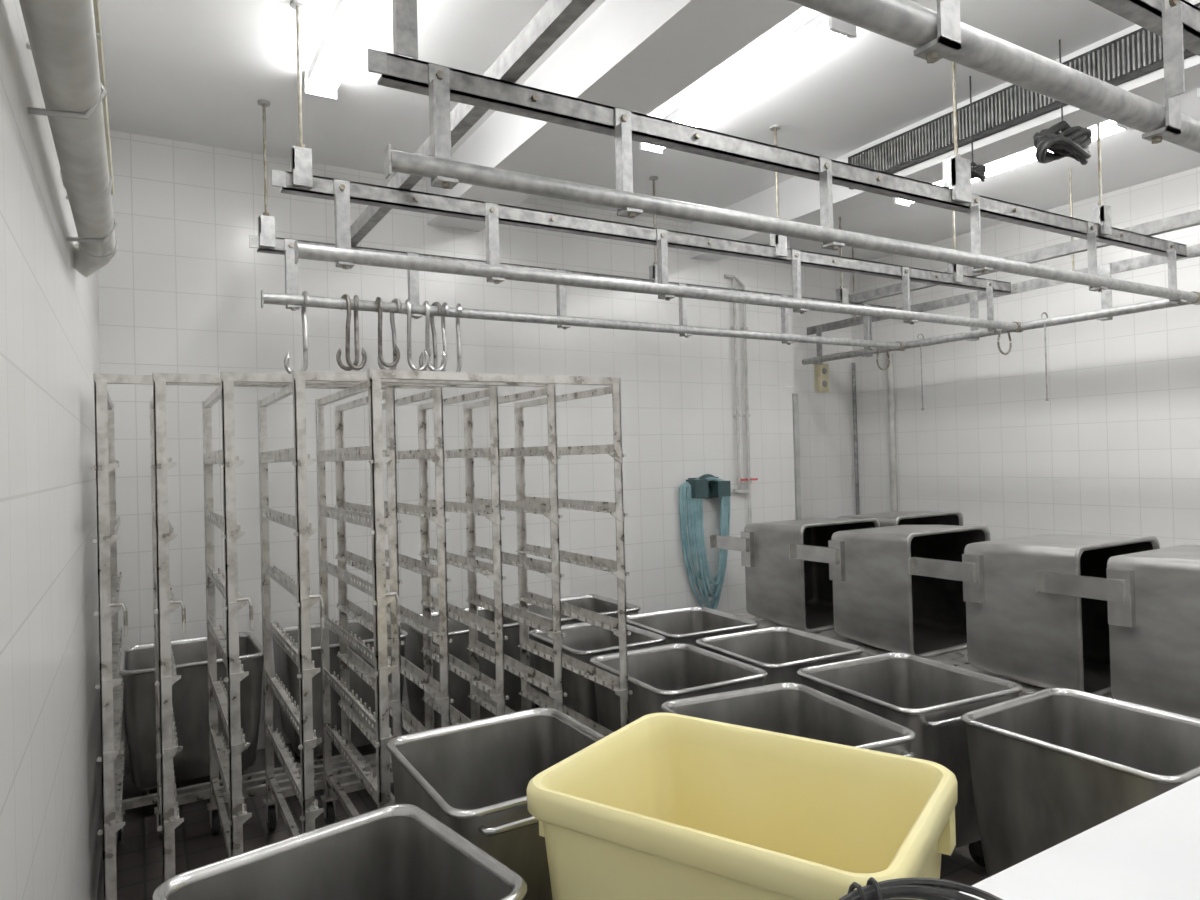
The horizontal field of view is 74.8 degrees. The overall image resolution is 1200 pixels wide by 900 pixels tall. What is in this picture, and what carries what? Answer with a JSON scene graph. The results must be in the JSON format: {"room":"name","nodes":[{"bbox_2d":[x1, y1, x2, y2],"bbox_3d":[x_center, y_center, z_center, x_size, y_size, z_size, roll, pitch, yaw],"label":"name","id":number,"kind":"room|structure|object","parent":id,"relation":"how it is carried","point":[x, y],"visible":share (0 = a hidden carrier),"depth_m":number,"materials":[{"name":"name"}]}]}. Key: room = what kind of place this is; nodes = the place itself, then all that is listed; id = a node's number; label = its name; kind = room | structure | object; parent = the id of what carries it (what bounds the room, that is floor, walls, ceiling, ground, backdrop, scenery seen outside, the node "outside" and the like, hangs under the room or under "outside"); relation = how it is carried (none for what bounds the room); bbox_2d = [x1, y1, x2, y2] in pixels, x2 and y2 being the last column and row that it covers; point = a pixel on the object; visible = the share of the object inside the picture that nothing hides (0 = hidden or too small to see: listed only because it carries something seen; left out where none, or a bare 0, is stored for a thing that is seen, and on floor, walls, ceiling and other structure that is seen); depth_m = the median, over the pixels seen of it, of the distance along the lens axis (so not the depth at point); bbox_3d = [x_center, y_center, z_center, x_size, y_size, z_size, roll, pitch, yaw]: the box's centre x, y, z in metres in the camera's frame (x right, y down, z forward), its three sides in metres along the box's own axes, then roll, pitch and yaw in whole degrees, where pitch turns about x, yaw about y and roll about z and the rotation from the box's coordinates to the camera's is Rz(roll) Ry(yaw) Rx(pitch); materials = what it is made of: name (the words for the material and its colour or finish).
{"room":"processing plant","nodes":[
{"label":"processing plant","id":0,"kind":"room"},
{"bbox_2d":[0,0,102,899],"bbox_3d":[-1.137,-0.055,1.496,0.120,3.400,7.170,-1,-1,-31],"label":"wall","id":1,"kind":"structure","parent":0,"point":[51,820],"depth_m":1.51,"materials":[{"name":"tile"}]},
{"bbox_2d":[19,0,117,276],"bbox_3d":[-0.620,-0.663,0.809,0.151,0.151,3.995,-1,-1,-31],"label":"pipe","id":2,"kind":"object","parent":1,"relation":"attached to","point":[62,43],"visible":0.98,"depth_m":1.43,"materials":[{"name":"grey metal"}]},
{"bbox_2d":[93,0,114,194],"bbox_3d":[-0.882,-1.113,1.240,0.115,0.359,4.982,-1,-1,-31],"label":"cable","id":3,"kind":"object","parent":1,"relation":"attached to","point":[96,5],"visible":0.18,"depth_m":1.99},
{"bbox_2d":[98,130,795,775],"bbox_3d":[-0.625,-0.026,5.595,4.928,3.400,0.570,-1,-1,-31],"label":"wall","id":4,"kind":"structure","parent":0,"point":[180,291],"depth_m":4.93,"materials":[{"name":"tile"}]},
{"bbox_2d":[679,474,730,608],"bbox_3d":[0.835,0.708,6.023,0.494,1.050,0.137,-1,-1,-31],"label":"hose","id":5,"kind":"object","parent":4,"relation":"attached to","point":[695,490],"visible":0.98,"depth_m":5.94,"materials":[{"name":"teal plastic"}]},
{"bbox_2d":[724,274,757,523],"bbox_3d":[1.123,-0.376,6.244,0.217,2.040,0.098,-1,-1,-31],"label":"pipe","id":6,"kind":"object","parent":4,"relation":"attached to","point":[737,415],"visible":0.94,"depth_m":6.25,"materials":[{"name":"grey metal"}]},
{"bbox_2d":[792,393,801,519],"bbox_3d":[1.668,0.576,6.589,0.050,2.100,0.020,-1,-1,-31],"label":"trim","id":7,"kind":"structure","parent":4,"relation":"attached to","point":[795,406],"depth_m":6.58,"materials":[{"name":"grey paint"}]},
{"bbox_2d":[96,657,987,899],"bbox_3d":[1.610,1.641,3.074,6.398,0.100,7.170,-1,-1,-31],"label":"floor","id":8,"kind":"structure","parent":0,"point":[139,857],"depth_m":3.40,"materials":[{"name":"tile"}]},
{"bbox_2d":[119,632,262,814],"bbox_3d":[-2.023,1.343,3.905,0.620,0.700,0.620,-1,-1,-31],"label":"bin","id":9,"kind":"object","parent":8,"relation":"on","point":[137,662],"visible":0.7,"depth_m":3.66,"materials":[{"name":"silver metal"}]},
{"bbox_2d":[91,373,405,899],"bbox_3d":[-1.465,0.709,3.263,1.034,1.925,1.000,-1,-1,-31],"label":"trolley","id":10,"kind":"object","parent":8,"relation":"on","point":[111,759],"visible":0.85,"depth_m":3.10,"materials":[{"name":"metal"}]},
{"bbox_2d":[150,373,453,881],"bbox_3d":[-1.278,0.705,3.281,1.034,1.925,1.000,-1,-1,-31],"label":"trolley","id":11,"kind":"object","parent":8,"relation":"on","point":[164,602],"visible":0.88,"depth_m":3.12,"materials":[{"name":"metal"}]},
{"bbox_2d":[271,619,407,759],"bbox_3d":[-1.410,1.331,4.244,0.620,0.700,0.620,-1,-1,-31],"label":"bin","id":12,"kind":"object","parent":8,"relation":"on","point":[286,669],"visible":0.28,"depth_m":4.01,"materials":[{"name":"silver metal"}]},
{"bbox_2d":[153,804,526,899],"bbox_3d":[-0.537,1.282,1.668,0.620,0.700,0.636,-1,-1,-41],"label":"bin","id":13,"kind":"object","parent":8,"relation":"on","point":[396,851],"visible":1,"depth_m":1.92,"materials":[{"name":"silver metal"}]},
{"bbox_2d":[202,372,508,856],"bbox_3d":[-1.060,0.699,3.305,1.034,1.925,1.000,-1,-1,-31],"label":"trolley","id":14,"kind":"object","parent":8,"relation":"on","point":[222,759],"visible":0.88,"depth_m":3.16,"materials":[{"name":"metal"}]},
{"bbox_2d":[258,371,566,836],"bbox_3d":[-0.829,0.694,3.331,1.029,1.925,1.010,-1,-1,-31],"label":"trolley","id":15,"kind":"object","parent":8,"relation":"on","point":[303,785],"visible":0.88,"depth_m":3.18,"materials":[{"name":"metal"}]},
{"bbox_2d":[400,606,529,728],"bbox_3d":[-0.774,1.317,4.503,0.620,0.700,0.620,-1,-1,-31],"label":"bin","id":16,"kind":"object","parent":8,"relation":"on","point":[459,688],"visible":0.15,"depth_m":4.32,"materials":[{"name":"silver metal"}]},
{"bbox_2d":[315,369,632,825],"bbox_3d":[-0.572,0.687,3.344,1.034,1.925,1.030,-1,-1,-31],"label":"trolley","id":17,"kind":"object","parent":8,"relation":"on","point":[378,789],"visible":0.88,"depth_m":3.18,"materials":[{"name":"metal"}]},
{"bbox_2d":[386,707,604,899],"bbox_3d":[-0.258,1.282,2.418,0.620,0.700,0.716,-1,-1,-31],"label":"bin","id":18,"kind":"object","parent":8,"relation":"on","point":[473,777],"visible":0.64,"depth_m":2.65,"materials":[{"name":"silver metal"}]},
{"bbox_2d":[511,594,640,708],"bbox_3d":[-0.146,1.304,4.816,0.620,0.700,0.620,-1,-1,-31],"label":"bin","id":19,"kind":"object","parent":8,"relation":"on","point":[603,605],"visible":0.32,"depth_m":5.02,"materials":[{"name":"silver metal"}]},
{"bbox_2d":[529,622,665,722],"bbox_3d":[-0.015,1.293,4.023,0.520,0.700,0.600,-1,-1,-31],"label":"bin","id":20,"kind":"object","parent":8,"relation":"on","point":[583,641],"visible":0.38,"depth_m":3.94,"materials":[{"name":"silver metal"}]},
{"bbox_2d":[590,643,767,731],"bbox_3d":[0.334,1.277,3.393,0.540,0.700,0.660,-1,-1,-29],"label":"bin","id":21,"kind":"object","parent":8,"relation":"on","point":[657,675],"visible":0.43,"depth_m":3.50,"materials":[{"name":"silver metal"}]},
{"bbox_2d":[626,606,759,646],"bbox_3d":[0.493,1.283,4.322,0.580,0.700,0.600,-1,-1,-28],"label":"bin","id":22,"kind":"object","parent":8,"relation":"on","point":[686,625],"visible":0.31,"depth_m":4.53,"materials":[{"name":"silver metal"}]},
{"bbox_2d":[527,713,956,899],"bbox_3d":[0.336,1.181,1.811,0.840,0.860,0.630,-2,-1,34],"label":"plastic tub","id":23,"kind":"object","parent":8,"relation":"on","point":[663,806],"visible":0.93,"depth_m":1.91,"materials":[{"name":"yellow plastic"}]},
{"bbox_2d":[696,626,863,684],"bbox_3d":[0.849,1.267,3.720,0.580,0.700,0.600,-1,-1,-28],"label":"bin","id":24,"kind":"object","parent":8,"relation":"on","point":[781,651],"visible":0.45,"depth_m":3.90,"materials":[{"name":"silver metal"}]},
{"bbox_2d":[661,682,915,757],"bbox_3d":[0.632,1.262,2.666,0.620,0.700,0.716,-1,-1,-23],"label":"bin","id":25,"kind":"object","parent":8,"relation":"on","point":[795,709],"visible":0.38,"depth_m":2.94,"materials":[{"name":"silver metal"}]},
{"bbox_2d":[851,363,859,514],"bbox_3d":[2.456,0.390,7.500,0.034,2.450,0.036,-1,-1,-31],"label":"pipe","id":26,"kind":"object","parent":8,"relation":"on","point":[852,364],"visible":0.66,"depth_m":7.49,"materials":[{"name":"metal"}]},
{"bbox_2d":[797,652,1022,866],"bbox_3d":[1.226,1.251,3.097,0.620,0.700,0.676,-1,-1,-26],"label":"bin","id":27,"kind":"object","parent":8,"relation":"on","point":[928,697],"visible":0.46,"depth_m":3.05,"materials":[{"name":"silver metal"}]},
{"bbox_2d":[733,612,1114,698],"bbox_3d":[2.405,1.345,4.461,1.670,0.480,3.300,-1,-1,-31],"label":"bench","id":28,"kind":"object","parent":8,"relation":"on","point":[959,658],"visible":0.06,"depth_m":4.30,"materials":[{"name":"grey metal"}]},
{"bbox_2d":[710,518,879,632],"bbox_3d":[1.319,0.802,5.347,0.780,0.680,0.825,-1,-1,-31],"label":"bin","id":29,"kind":"object","parent":28,"relation":"on","point":[782,590],"visible":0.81,"depth_m":5.17,"materials":[{"name":"silver metal"}]},
{"bbox_2d":[789,525,990,657],"bbox_3d":[1.715,0.785,4.676,0.780,0.680,0.825,-1,-1,-31],"label":"bin","id":30,"kind":"object","parent":28,"relation":"on","point":[877,603],"visible":0.79,"depth_m":4.51,"materials":[{"name":"silver metal"}]},
{"bbox_2d":[837,511,962,526],"bbox_3d":[2.149,0.784,5.672,0.720,0.680,0.580,-1,-1,-31],"label":"bin","id":31,"kind":"object","parent":28,"relation":"on","point":[955,518],"visible":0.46,"depth_m":5.62,"materials":[{"name":"silver metal"}]},
{"bbox_2d":[909,535,1159,695],"bbox_3d":[2.157,0.766,3.926,0.780,0.680,0.825,-1,-1,-31],"label":"bin","id":32,"kind":"object","parent":28,"relation":"on","point":[1016,632],"visible":0.73,"depth_m":3.71,"materials":[{"name":"silver metal"}]},
{"bbox_2d":[1035,545,1199,718],"bbox_3d":[2.497,0.751,3.349,0.780,0.680,0.825,-1,-1,-31],"label":"bin","id":33,"kind":"object","parent":28,"relation":"on","point":[1152,597],"visible":0.89,"depth_m":3.19,"materials":[{"name":"silver metal"}]},
{"bbox_2d":[960,776,1199,899],"bbox_3d":[1.261,1.146,1.266,1.980,0.870,0.710,-1,-1,-31],"label":"work table","id":34,"kind":"object","parent":8,"relation":"on","point":[1150,850],"visible":1,"depth_m":1.37,"materials":[{"name":"plastic"}]},
{"bbox_2d":[839,877,1002,899],"bbox_3d":[0.439,0.686,1.047,0.335,0.089,0.306,-1,-1,-31],"label":"cable","id":35,"kind":"object","parent":34,"relation":"on","point":[916,888],"visible":1,"depth_m":1.18,"materials":[{"name":"rubber"}]},
{"bbox_2d":[961,687,1199,877],"bbox_3d":[1.645,1.234,2.508,0.620,0.700,0.696,-1,-1,-31],"label":"bin","id":36,"kind":"object","parent":8,"relation":"on","point":[1049,766],"visible":0.66,"depth_m":2.56,"materials":[{"name":"silver metal"}]},
{"bbox_2d":[99,0,1199,260],"bbox_3d":[1.521,-1.857,3.110,6.398,0.100,7.170,-1,-1,-31],"label":"ceiling","id":37,"kind":"structure","parent":0,"point":[190,71],"depth_m":3.89,"materials":[{"name":"paint"}]},
{"bbox_2d":[304,0,382,100],"bbox_3d":[-0.939,-1.695,3.031,0.140,0.100,1.400,-1,-1,-31],"label":"lamp","id":38,"kind":"object","parent":37,"relation":"attached to","point":[351,20],"visible":1,"depth_m":3.25,"materials":[{"name":"white plastic"}]},
{"bbox_2d":[392,0,417,58],"bbox_3d":[-0.554,-1.432,2.209,0.060,0.663,0.035,-1,-1,-31],"label":"channel","id":39,"kind":"object","parent":37,"relation":"hanging from","point":[405,27],"visible":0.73,"depth_m":2.19,"materials":[{"name":"grey metal"}]},
{"bbox_2d":[249,100,899,350],"bbox_3d":[0.318,-1.242,5.019,4.710,1.030,0.123,-1,-1,-31],"label":"rail","id":40,"kind":"object","parent":37,"relation":"hanging from","point":[266,241],"visible":0.7,"depth_m":4.53,"materials":[{"name":"metal"}]},
{"bbox_2d":[284,352,291,373],"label":"hook","id":41,"kind":"object","parent":40,"relation":"hanging from","point":[286,360],"depth_m":3.87,"materials":[{"name":"metal"}]},
{"bbox_2d":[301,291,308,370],"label":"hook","id":42,"kind":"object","parent":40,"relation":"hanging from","point":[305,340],"depth_m":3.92,"materials":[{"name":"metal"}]},
{"bbox_2d":[336,347,352,370],"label":"hook","id":43,"kind":"object","parent":40,"relation":"hanging from","point":[338,356],"depth_m":4.02,"materials":[{"name":"metal"}]},
{"bbox_2d":[340,294,366,369],"bbox_3d":[-1.265,-0.602,4.042,0.115,0.390,0.103,-1,-1,-44],"label":"hook","id":44,"kind":"object","parent":40,"relation":"hanging from","point":[345,296],"visible":0.86,"depth_m":3.99,"materials":[{"name":"metal"}]},
{"bbox_2d":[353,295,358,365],"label":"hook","id":45,"kind":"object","parent":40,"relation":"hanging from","point":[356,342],"depth_m":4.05,"materials":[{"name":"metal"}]},
{"bbox_2d":[377,357,384,368],"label":"hook","id":46,"kind":"object","parent":40,"relation":"hanging from","point":[380,364],"depth_m":4.08,"materials":[{"name":"metal"}]},
{"bbox_2d":[376,297,399,367],"bbox_3d":[-1.112,-0.615,4.117,0.115,0.370,0.103,-1,-1,-27],"label":"hook","id":47,"kind":"object","parent":40,"relation":"hanging from","point":[378,299],"visible":0.88,"depth_m":4.07,"materials":[{"name":"metal"}]},
{"bbox_2d":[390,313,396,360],"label":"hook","id":48,"kind":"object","parent":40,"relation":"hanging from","point":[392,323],"depth_m":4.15,"materials":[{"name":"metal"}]},
{"bbox_2d":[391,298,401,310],"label":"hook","id":49,"kind":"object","parent":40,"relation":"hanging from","point":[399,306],"depth_m":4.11,"materials":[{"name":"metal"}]},
{"bbox_2d":[405,299,428,370],"bbox_3d":[-0.977,-0.608,4.193,0.115,0.390,0.103,-1,-1,-23],"label":"hook","id":50,"kind":"object","parent":40,"relation":"hanging from","point":[409,351],"visible":0.88,"depth_m":4.15,"materials":[{"name":"metal"}]},
{"bbox_2d":[419,352,423,367],"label":"hook","id":51,"kind":"object","parent":40,"relation":"hanging from","point":[421,356],"depth_m":4.19,"materials":[{"name":"metal"}]},
{"bbox_2d":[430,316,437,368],"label":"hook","id":52,"kind":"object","parent":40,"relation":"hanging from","point":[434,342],"depth_m":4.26,"materials":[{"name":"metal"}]},
{"bbox_2d":[423,301,446,370],"bbox_3d":[-0.890,-0.610,4.244,0.115,0.390,0.103,-1,-1,-23],"label":"hook","id":53,"kind":"object","parent":40,"relation":"hanging from","point":[426,303],"visible":0.87,"depth_m":4.20,"materials":[{"name":"metal"}]},
{"bbox_2d":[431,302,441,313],"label":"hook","id":54,"kind":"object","parent":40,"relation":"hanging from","point":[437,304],"depth_m":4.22,"materials":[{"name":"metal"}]},
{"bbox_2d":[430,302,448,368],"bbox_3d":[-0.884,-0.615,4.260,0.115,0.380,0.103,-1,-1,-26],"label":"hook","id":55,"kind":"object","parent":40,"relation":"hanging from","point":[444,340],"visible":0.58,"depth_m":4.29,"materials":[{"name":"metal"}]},
{"bbox_2d":[441,303,461,371],"bbox_3d":[-0.816,-0.601,4.305,0.115,0.410,0.103,-1,-1,-20],"label":"hook","id":56,"kind":"object","parent":40,"relation":"hanging from","point":[458,333],"visible":0.62,"depth_m":4.33,"materials":[{"name":"metal"}]},
{"bbox_2d":[876,349,889,370],"bbox_3d":[2.233,-0.711,6.189,0.153,0.169,0.014,-1,-1,-31],"label":"ring","id":57,"kind":"object","parent":40,"relation":"hanging from","point":[878,365],"visible":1,"depth_m":6.19,"materials":[{"name":"metal"}]},
{"bbox_2d":[426,0,802,231],"bbox_3d":[0.682,-1.654,2.331,0.360,0.280,6.450,-1,-1,-31],"label":"ceiling beam","id":58,"kind":"structure","parent":37,"relation":"attached to","point":[630,55],"depth_m":3.20,"materials":[{"name":"white paint"}]},
{"bbox_2d":[271,0,1017,332],"bbox_3d":[0.813,-1.263,4.208,4.800,1.030,0.123,-1,-1,-31],"label":"rail","id":59,"kind":"object","parent":37,"relation":"hanging from","point":[300,181],"visible":0.95,"depth_m":3.66,"materials":[{"name":"metal"}]},
{"bbox_2d":[997,331,1011,354],"bbox_3d":[2.765,-0.733,5.365,0.153,0.169,0.014,-1,-1,-31],"label":"ring","id":60,"kind":"object","parent":59,"relation":"hanging from","point":[1008,332],"visible":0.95,"depth_m":5.35,"materials":[{"name":"metal"}]},
{"bbox_2d":[640,13,856,154],"bbox_3d":[0.635,-1.728,3.786,0.140,0.100,1.400,-1,-1,-31],"label":"lamp","id":61,"kind":"object","parent":37,"relation":"attached to","point":[823,31],"visible":0.72,"depth_m":3.56,"materials":[{"name":"white plastic"}]},
{"bbox_2d":[367,48,1197,304],"bbox_3d":[1.411,-1.287,3.342,4.750,1.030,0.123,-1,-1,-31],"label":"rail","id":62,"kind":"object","parent":37,"relation":"hanging from","point":[443,85],"visible":0.9,"depth_m":2.75,"materials":[{"name":"metal"}]},
{"bbox_2d":[351,0,594,245],"bbox_3d":[-0.473,-1.132,2.682,0.050,0.068,3.350,-1,-1,-31],"label":"ceiling beam","id":63,"kind":"structure","parent":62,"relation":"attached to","point":[555,17],"depth_m":2.29,"materials":[{"name":"metal"}]},
{"bbox_2d":[848,209,1199,302],"bbox_3d":[2.774,-1.194,4.656,0.050,0.068,3.450,-1,-1,-31],"label":"brace","id":64,"kind":"object","parent":62,"relation":"attached to","point":[1189,219],"visible":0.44,"depth_m":4.68,"materials":[{"name":"metal"}]},
{"bbox_2d":[894,198,913,206],"bbox_3d":[2.068,-1.748,5.389,0.235,0.100,0.095,-1,-1,-31],"label":"lamp","id":65,"kind":"object","parent":37,"relation":"attached to","point":[901,202],"depth_m":5.42,"materials":[{"name":"white plastic"}]},
{"bbox_2d":[690,0,1199,261],"bbox_3d":[2.329,-1.688,3.564,0.250,0.270,6.900,-1,-1,-31],"label":"ceiling beam","id":66,"kind":"structure","parent":37,"relation":"attached to","point":[799,197],"depth_m":4.34,"materials":[{"name":"white paint"}]},
{"bbox_2d":[848,84,1067,173],"bbox_3d":[1.822,-1.657,4.133,0.045,0.202,1.271,-1,-1,-31],"label":"ceiling vent","id":67,"kind":"object","parent":37,"relation":"in","point":[1013,105],"depth_m":4.06,"materials":[{"name":"grey metal"}]},
{"bbox_2d":[969,76,985,181],"bbox_3d":[1.796,-1.553,3.793,0.154,0.509,0.079,-1,-1,-31],"label":"cable bundle","id":68,"kind":"object","parent":37,"relation":"hanging from","point":[978,171],"visible":0.56,"depth_m":3.79,"materials":[{"name":"black rubber"}]},
{"bbox_2d":[787,0,1199,152],"bbox_3d":[1.986,-1.309,2.318,4.800,1.036,0.109,-1,-1,-31],"label":"rail","id":69,"kind":"object","parent":37,"relation":"hanging from","point":[940,34],"visible":1,"depth_m":1.73,"materials":[{"name":"metal"}]},
{"bbox_2d":[802,168,1199,364],"bbox_3d":[3.006,-1.314,5.145,0.150,1.020,4.550,-1,-1,-31],"label":"rail","id":70,"kind":"object","parent":37,"relation":"attached to","point":[1107,312],"visible":0.74,"depth_m":5.36,"materials":[{"name":"metal"}]},
{"bbox_2d":[917,334,923,410],"bbox_3d":[2.456,-0.596,5.992,0.077,0.588,0.018,-1,-1,-31],"label":"rod","id":71,"kind":"object","parent":70,"relation":"hanging from","point":[918,334],"visible":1,"depth_m":5.99,"materials":[{"name":"metal"}]},
{"bbox_2d":[1041,312,1048,400],"bbox_3d":[2.938,-0.616,5.174,0.077,0.588,0.018,-1,-1,-31],"label":"rod","id":72,"kind":"object","parent":70,"relation":"hanging from","point":[1047,398],"visible":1,"depth_m":5.17,"materials":[{"name":"metal"}]},
{"bbox_2d":[985,147,1036,176],"bbox_3d":[2.445,-1.765,4.688,0.213,0.100,0.417,-1,-1,-31],"label":"lamp","id":73,"kind":"object","parent":37,"relation":"attached to","point":[1027,156],"depth_m":4.75,"materials":[{"name":"white plastic"}]},
{"bbox_2d":[1033,39,1091,164],"bbox_3d":[2.043,-1.543,3.474,0.307,0.548,0.158,-1,-1,-31],"label":"cable bundle","id":74,"kind":"object","parent":37,"relation":"hanging from","point":[1074,142],"visible":1,"depth_m":3.44,"materials":[{"name":"black rubber"}]},
{"bbox_2d":[1089,120,1133,140],"bbox_3d":[2.726,-1.777,4.255,0.257,0.100,0.192,-1,-1,-31],"label":"lamp","id":75,"kind":"object","parent":37,"relation":"attached to","point":[1108,127],"depth_m":4.27,"materials":[{"name":"white plastic"}]},
{"bbox_2d":[1061,28,1163,85],"bbox_3d":[2.238,-1.674,3.427,0.045,0.202,0.410,-1,-1,-31],"label":"ceiling vent","id":76,"kind":"object","parent":37,"relation":"in","point":[1128,57],"depth_m":3.37,"materials":[{"name":"grey metal"}]},
{"bbox_2d":[1197,88,1199,98],"bbox_3d":[3.357,-1.803,3.303,0.140,0.100,1.400,-1,-1,-31],"label":"lamp","id":77,"kind":"object","parent":37,"relation":"attached to","point":[1198,89],"visible":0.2,"depth_m":3.86,"materials":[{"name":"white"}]},
{"bbox_2d":[790,264,855,518],"bbox_3d":[1.912,-0.073,7.354,1.230,3.400,0.120,-1,-1,-31],"label":"wall","id":78,"kind":"structure","parent":0,"point":[827,472],"depth_m":7.42,"materials":[{"name":"tile"}]},
{"bbox_2d":[814,364,828,391],"bbox_3d":[2.051,-0.671,7.345,0.188,0.257,0.062,-1,-1,-31],"label":"wall socket","id":79,"kind":"object","parent":78,"relation":"attached to","point":[821,372],"visible":0.98,"depth_m":7.32,"materials":[{"name":"beige plastic"}]},
{"bbox_2d":[850,167,1199,548],"bbox_3d":[4.276,-0.161,4.674,0.120,3.400,7.140,-1,-1,-31],"label":"wall","id":80,"kind":"structure","parent":0,"point":[1113,449],"depth_m":5.98,"materials":[{"name":"tile"}]},
{"bbox_2d":[886,341,897,511],"bbox_3d":[2.687,0.305,7.185,0.060,2.600,0.060,-1,-1,-31],"label":"drain pipe","id":81,"kind":"object","parent":80,"relation":"attached to","point":[890,371],"visible":0.55,"depth_m":7.17,"materials":[{"name":"grey metal"}]}
]}

